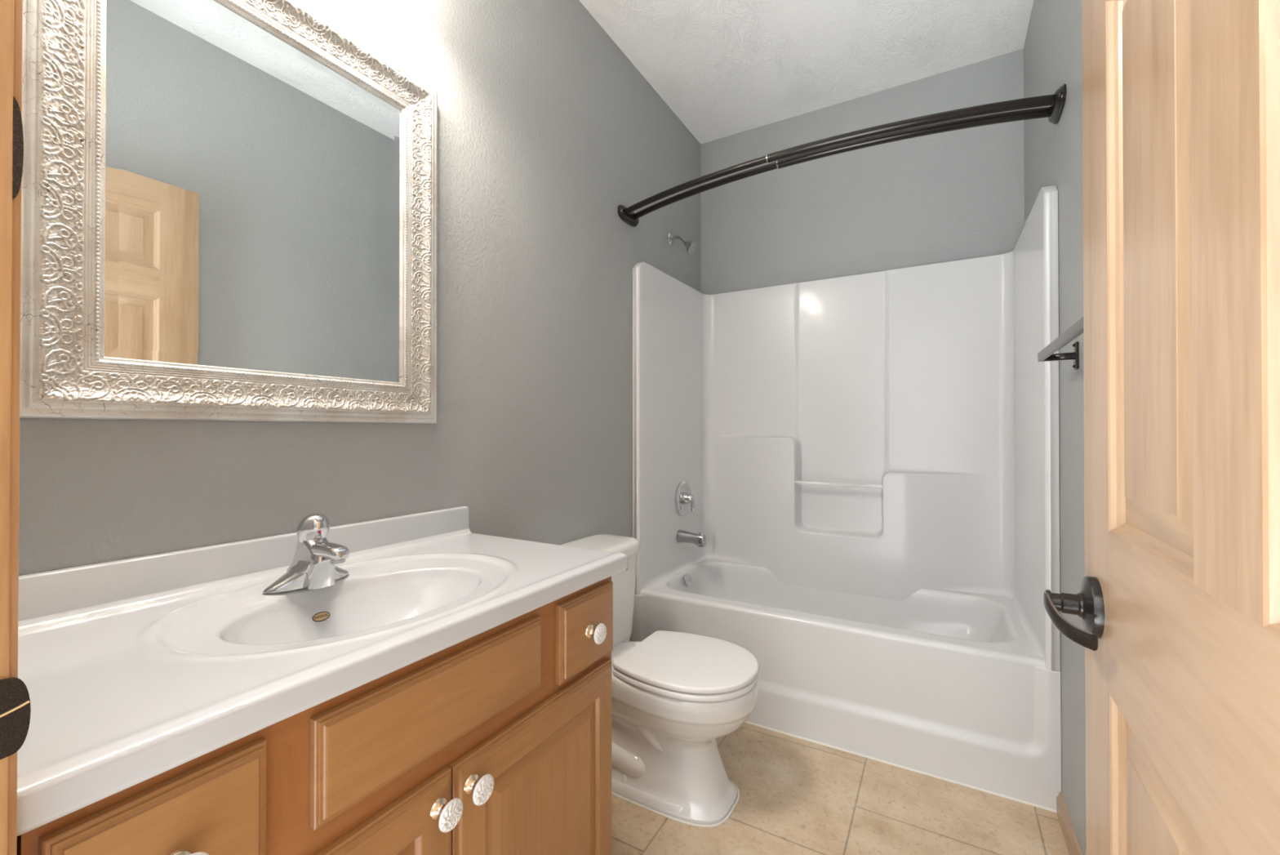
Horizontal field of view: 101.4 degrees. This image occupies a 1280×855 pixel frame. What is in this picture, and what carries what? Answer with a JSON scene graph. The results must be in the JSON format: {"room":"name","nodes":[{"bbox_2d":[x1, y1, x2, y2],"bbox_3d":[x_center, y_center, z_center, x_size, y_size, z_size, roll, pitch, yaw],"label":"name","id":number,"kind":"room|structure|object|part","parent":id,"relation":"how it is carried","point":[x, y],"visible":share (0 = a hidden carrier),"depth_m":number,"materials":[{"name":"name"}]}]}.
{"room":"bathroom","nodes":[
{"label":"bathroom","id":0,"kind":"room"},
{"bbox_2d":[18,0,701,640],"bbox_3d":[-0.408,-0.240,1.841,0.120,2.830,2.835,0,0,30],"label":"wall","id":1,"kind":"structure","parent":0,"point":[546,126],"depth_m":1.62,"materials":[{"name":"grey paint"}]},
{"bbox_2d":[19,0,437,423],"bbox_3d":[-0.745,-0.468,1.103,0.034,0.910,0.755,0,0,30],"label":"wall mirror","id":2,"kind":"object","parent":1,"relation":"attached to","point":[229,207],"visible":0.98,"depth_m":1.01,"materials":[{"name":"silver metal"}]},
{"bbox_2d":[104,0,400,382],"bbox_3d":[-0.754,-0.467,1.109,0.004,0.712,0.557,0,0,30],"label":"mirror glass","id":3,"kind":"object","parent":2,"relation":"attached to","point":[252,175],"depth_m":1.04,"materials":[{"name":"clear"}]},
{"bbox_2d":[18,506,468,621],"bbox_3d":[-0.747,0.275,1.111,0.019,0.096,0.965,0,0,30],"label":"backsplash","id":4,"kind":"structure","parent":1,"relation":"attached to","point":[43,593],"depth_m":0.96,"materials":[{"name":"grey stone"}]},
{"bbox_2d":[667,232,697,253],"bbox_3d":[0.221,-0.941,2.662,0.152,0.127,0.067,0,0,30],"label":"shower fixture","id":5,"kind":"object","parent":1,"relation":"attached to","point":[691,246],"visible":1,"depth_m":2.64,"materials":[{"name":"silver metal"}]},
{"bbox_3d":[0.200,-0.957,2.674,0.095,0.054,0.017,0,0,30],"label":"arm","id":6,"kind":"part","parent":5,"relation":"part of","materials":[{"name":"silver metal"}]},
{"bbox_3d":[0.268,-0.901,2.634,0.040,0.044,0.057,0,0,30],"label":"spray plate","id":7,"kind":"part","parent":5,"relation":"part of","materials":[{"name":"grey metal"}]},
{"bbox_2d":[617,84,1066,226],"bbox_3d":[0.580,-0.955,1.912,1.523,0.088,0.248,0,0,30],"label":"shower curtain rod","id":8,"kind":"object","parent":1,"relation":"attached to","point":[950,120],"visible":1,"depth_m":1.72,"materials":[{"name":"black metal"}]},
{"bbox_2d":[579,0,1033,144],"bbox_3d":[0.333,-1.707,1.490,1.764,0.100,2.955,0,0,30],"label":"ceiling","id":9,"kind":"structure","parent":0,"point":[724,68],"depth_m":2.27,"materials":[{"name":"white paint"}]},
{"bbox_2d":[611,722,1069,854],"bbox_3d":[0.333,1.223,1.472,1.764,0.100,2.955,0,0,30],"label":"floor","id":10,"kind":"structure","parent":0,"point":[797,796],"depth_m":1.57,"materials":[{"name":"beige tile"}]},
{"bbox_2d":[17,576,613,854],"bbox_3d":[-0.503,0.755,0.966,0.579,0.830,0.927,0,0,30],"label":"vanity cabinet","id":11,"kind":"object","parent":10,"relation":"on","point":[496,740],"visible":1,"depth_m":0.78,"materials":[{"name":"brown wood"}]},
{"bbox_3d":[-0.475,0.436,0.529,0.020,0.152,0.174,0,0,30],"label":"drawer","id":12,"kind":"part","parent":11,"relation":"part of","materials":[{"name":"brown wood"}]},
{"bbox_3d":[-0.451,0.440,0.515,0.036,0.044,0.044,0,0,30],"label":"knob","id":13,"kind":"part","parent":11,"relation":"part of","materials":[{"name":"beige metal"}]},
{"bbox_2d":[17,506,626,835],"bbox_3d":[-0.513,0.334,0.976,0.558,0.216,0.965,0,0,30],"label":"countertop","id":14,"kind":"structure","parent":11,"relation":"on","point":[133,671],"depth_m":0.79,"materials":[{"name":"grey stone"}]},
{"bbox_2d":[262,513,349,593],"bbox_3d":[-0.636,0.236,1.002,0.140,0.136,0.154,0,0,-29],"label":"sink faucet","id":15,"kind":"object","parent":14,"relation":"on","point":[313,566],"visible":1,"depth_m":0.99,"materials":[{"name":"silver metal"}]},
{"bbox_3d":[-0.636,0.195,1.019,0.053,0.054,0.053,0,0,-14],"label":"handle","id":16,"kind":"part","parent":15,"relation":"part of","materials":[{"name":"silver metal"}]},
{"bbox_3d":[-0.594,0.235,0.995,0.103,0.030,0.038,0,0,30],"label":"spout","id":17,"kind":"part","parent":15,"relation":"part of","materials":[{"name":"silver metal"}]},
{"bbox_3d":[-0.409,0.796,0.640,0.020,0.514,0.436,0,0,30],"label":"door","id":18,"kind":"part","parent":11,"relation":"part of","materials":[{"name":"brown wood"}]},
{"bbox_3d":[-0.299,0.433,0.833,0.020,0.136,0.424,0,0,30],"label":"false drawer","id":19,"kind":"part","parent":11,"relation":"part of","materials":[{"name":"brown wood"}]},
{"bbox_3d":[-0.292,0.581,0.789,0.036,0.044,0.044,0,0,30],"label":"knob","id":20,"kind":"part","parent":11,"relation":"part of","materials":[{"name":"beige metal"}]},
{"bbox_3d":[-0.260,0.581,0.845,0.036,0.044,0.044,0,0,30],"label":"knob","id":21,"kind":"part","parent":11,"relation":"part of","materials":[{"name":"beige metal"}]},
{"bbox_3d":[-0.183,0.799,1.031,0.020,0.513,0.460,0,0,30],"label":"door","id":22,"kind":"part","parent":11,"relation":"part of","materials":[{"name":"brown wood"}]},
{"bbox_3d":[-0.115,0.445,1.151,0.020,0.162,0.198,0,0,30],"label":"drawer","id":23,"kind":"part","parent":11,"relation":"part of","materials":[{"name":"brown wood"}]},
{"bbox_3d":[-0.095,0.444,1.131,0.036,0.044,0.044,0,0,30],"label":"knob","id":24,"kind":"part","parent":11,"relation":"part of","materials":[{"name":"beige metal"}]},
{"bbox_2d":[560,533,759,826],"bbox_3d":[0.035,0.799,1.760,0.726,0.754,0.452,0,0,30],"label":"toilet","id":25,"kind":"object","parent":10,"relation":"on","point":[674,694],"visible":0.77,"depth_m":1.61,"materials":[{"name":"white ceramic"}]},
{"bbox_3d":[-0.183,0.450,1.888,0.214,0.053,0.452,0,0,30],"label":"tank lid","id":26,"kind":"part","parent":25,"relation":"part of","materials":[{"name":"white ceramic"}]},
{"bbox_3d":[-0.185,0.649,1.888,0.198,0.348,0.428,0,0,30],"label":"tank","id":27,"kind":"part","parent":25,"relation":"part of","materials":[{"name":"white ceramic"}]},
{"bbox_3d":[0.167,0.773,1.684,0.419,0.020,0.384,0,0,30],"label":"seat","id":28,"kind":"part","parent":25,"relation":"part of","materials":[{"name":"white plastic"}]},
{"bbox_3d":[0.167,0.749,1.684,0.421,0.020,0.386,0,0,30],"label":"lid","id":29,"kind":"part","parent":25,"relation":"part of","materials":[{"name":"white plastic"}]},
{"bbox_2d":[631,185,1061,812],"bbox_3d":[0.816,0.211,2.313,1.522,1.940,0.783,0,0,30],"label":"bathtub surround","id":30,"kind":"object","parent":10,"relation":"on","point":[869,462],"visible":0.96,"depth_m":2.37,"materials":[{"name":"white plastic"}]},
{"bbox_2d":[674,480,695,515],"bbox_3d":[0.248,0.366,2.699,0.075,0.177,0.177,0,0,30],"label":"shower valve","id":31,"kind":"object","parent":30,"relation":"attached to","point":[683,497],"visible":1,"depth_m":2.68,"materials":[{"name":"silver metal"}]},
{"bbox_3d":[0.266,0.392,2.689,0.036,0.087,0.027,0,0,30],"label":"lever","id":32,"kind":"part","parent":31,"relation":"part of","materials":[{"name":"silver metal"}]},
{"bbox_3d":[0.242,0.771,2.637,0.026,0.063,0.065,0,0,30],"label":"overflow plate","id":33,"kind":"part","parent":30,"relation":"part of","materials":[{"name":"silver metal"}]},
{"bbox_2d":[675,528,706,546],"bbox_3d":[0.260,0.560,2.648,0.144,0.074,0.062,0,0,30],"label":"tub spout","id":34,"kind":"object","parent":30,"relation":"attached to","point":[684,536],"visible":1,"depth_m":2.63,"materials":[{"name":"grey metal"}]},
{"bbox_2d":[631,557,1061,809],"bbox_3d":[0.813,0.954,2.303,1.522,0.447,0.759,0,0,30],"label":"tub","id":35,"kind":"object","parent":30,"relation":"in","point":[953,684],"depth_m":1.91,"materials":[{"name":"white plastic"}]},
{"bbox_2d":[700,48,1024,294],"bbox_3d":[1.043,-0.235,2.708,1.764,2.830,0.120,0,0,30],"label":"wall","id":36,"kind":"structure","parent":0,"point":[957,194],"depth_m":2.58,"materials":[{"name":"grey paint"}]},
{"bbox_2d":[1023,0,1086,854],"bbox_3d":[1.015,-0.245,1.017,0.120,2.830,2.835,0,0,30],"label":"wall","id":37,"kind":"structure","parent":0,"point":[1053,46],"depth_m":1.50,"materials":[{"name":"grey paint"}]},
{"bbox_2d":[1037,316,1083,369],"bbox_3d":[0.994,-0.191,1.181,0.080,0.072,0.607,0,0,30],"label":"towel bar","id":38,"kind":"object","parent":37,"relation":"attached to","point":[1047,353],"visible":0.56,"depth_m":1.30,"materials":[{"name":"brown metal"}]},
{"bbox_3d":[1.127,-0.192,1.416,0.027,0.023,0.086,0,0,-28],"label":"arm","id":39,"kind":"part","parent":38,"relation":"part of","materials":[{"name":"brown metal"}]},
{"bbox_3d":[1.154,-0.190,1.384,0.006,0.072,0.028,0,0,30],"label":"mounting plate","id":40,"kind":"part","parent":38,"relation":"part of","materials":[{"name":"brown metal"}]},
{"bbox_2d":[1056,791,1082,854],"bbox_3d":[0.800,1.135,0.771,0.013,0.068,1.898,0,0,30],"label":"baseboard","id":41,"kind":"structure","parent":37,"relation":"attached to","point":[1071,840],"depth_m":1.48,"materials":[{"name":"brown wood"}]},
{"bbox_3d":[-0.373,-0.249,0.260,1.524,2.830,0.135,0,0,30],"label":"wall","id":42,"kind":"structure","parent":0,"visible":0},
{"bbox_2d":[0,0,31,854],"bbox_3d":[-0.179,0.071,0.154,0.931,2.187,0.152,0,0,30],"label":"trim","id":43,"kind":"structure","parent":42,"relation":"attached to","point":[15,700],"depth_m":0.41,"materials":[{"name":"brown wood"}]},
{"bbox_3d":[-0.499,0.226,0.401,0.002,0.066,0.042,0,0,30],"label":"strike plate","id":44,"kind":"part","parent":43,"relation":"part of","materials":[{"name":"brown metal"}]},
{"bbox_3d":[-0.523,0.073,0.432,0.057,2.187,0.015,0,0,30],"label":"casing","id":45,"kind":"part","parent":43,"relation":"part of","materials":[{"name":"brown wood"}]},
{"bbox_3d":[-0.496,-0.222,0.416,0.002,0.090,0.008,0,0,30],"label":"strike plate","id":46,"kind":"part","parent":43,"relation":"part of","materials":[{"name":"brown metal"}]},
{"bbox_2d":[1043,0,1279,854],"bbox_3d":[0.421,0.104,0.357,0.144,2.101,0.830,0,0,30],"label":"door","id":47,"kind":"structure","parent":42,"relation":"in","point":[1177,602],"depth_m":0.44,"materials":[{"name":"brown wood"}]},
{"bbox_3d":[0.523,0.234,0.646,0.021,0.039,0.107,0,0,14],"label":"lever","id":48,"kind":"part","parent":47,"relation":"part of","materials":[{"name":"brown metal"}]}
]}

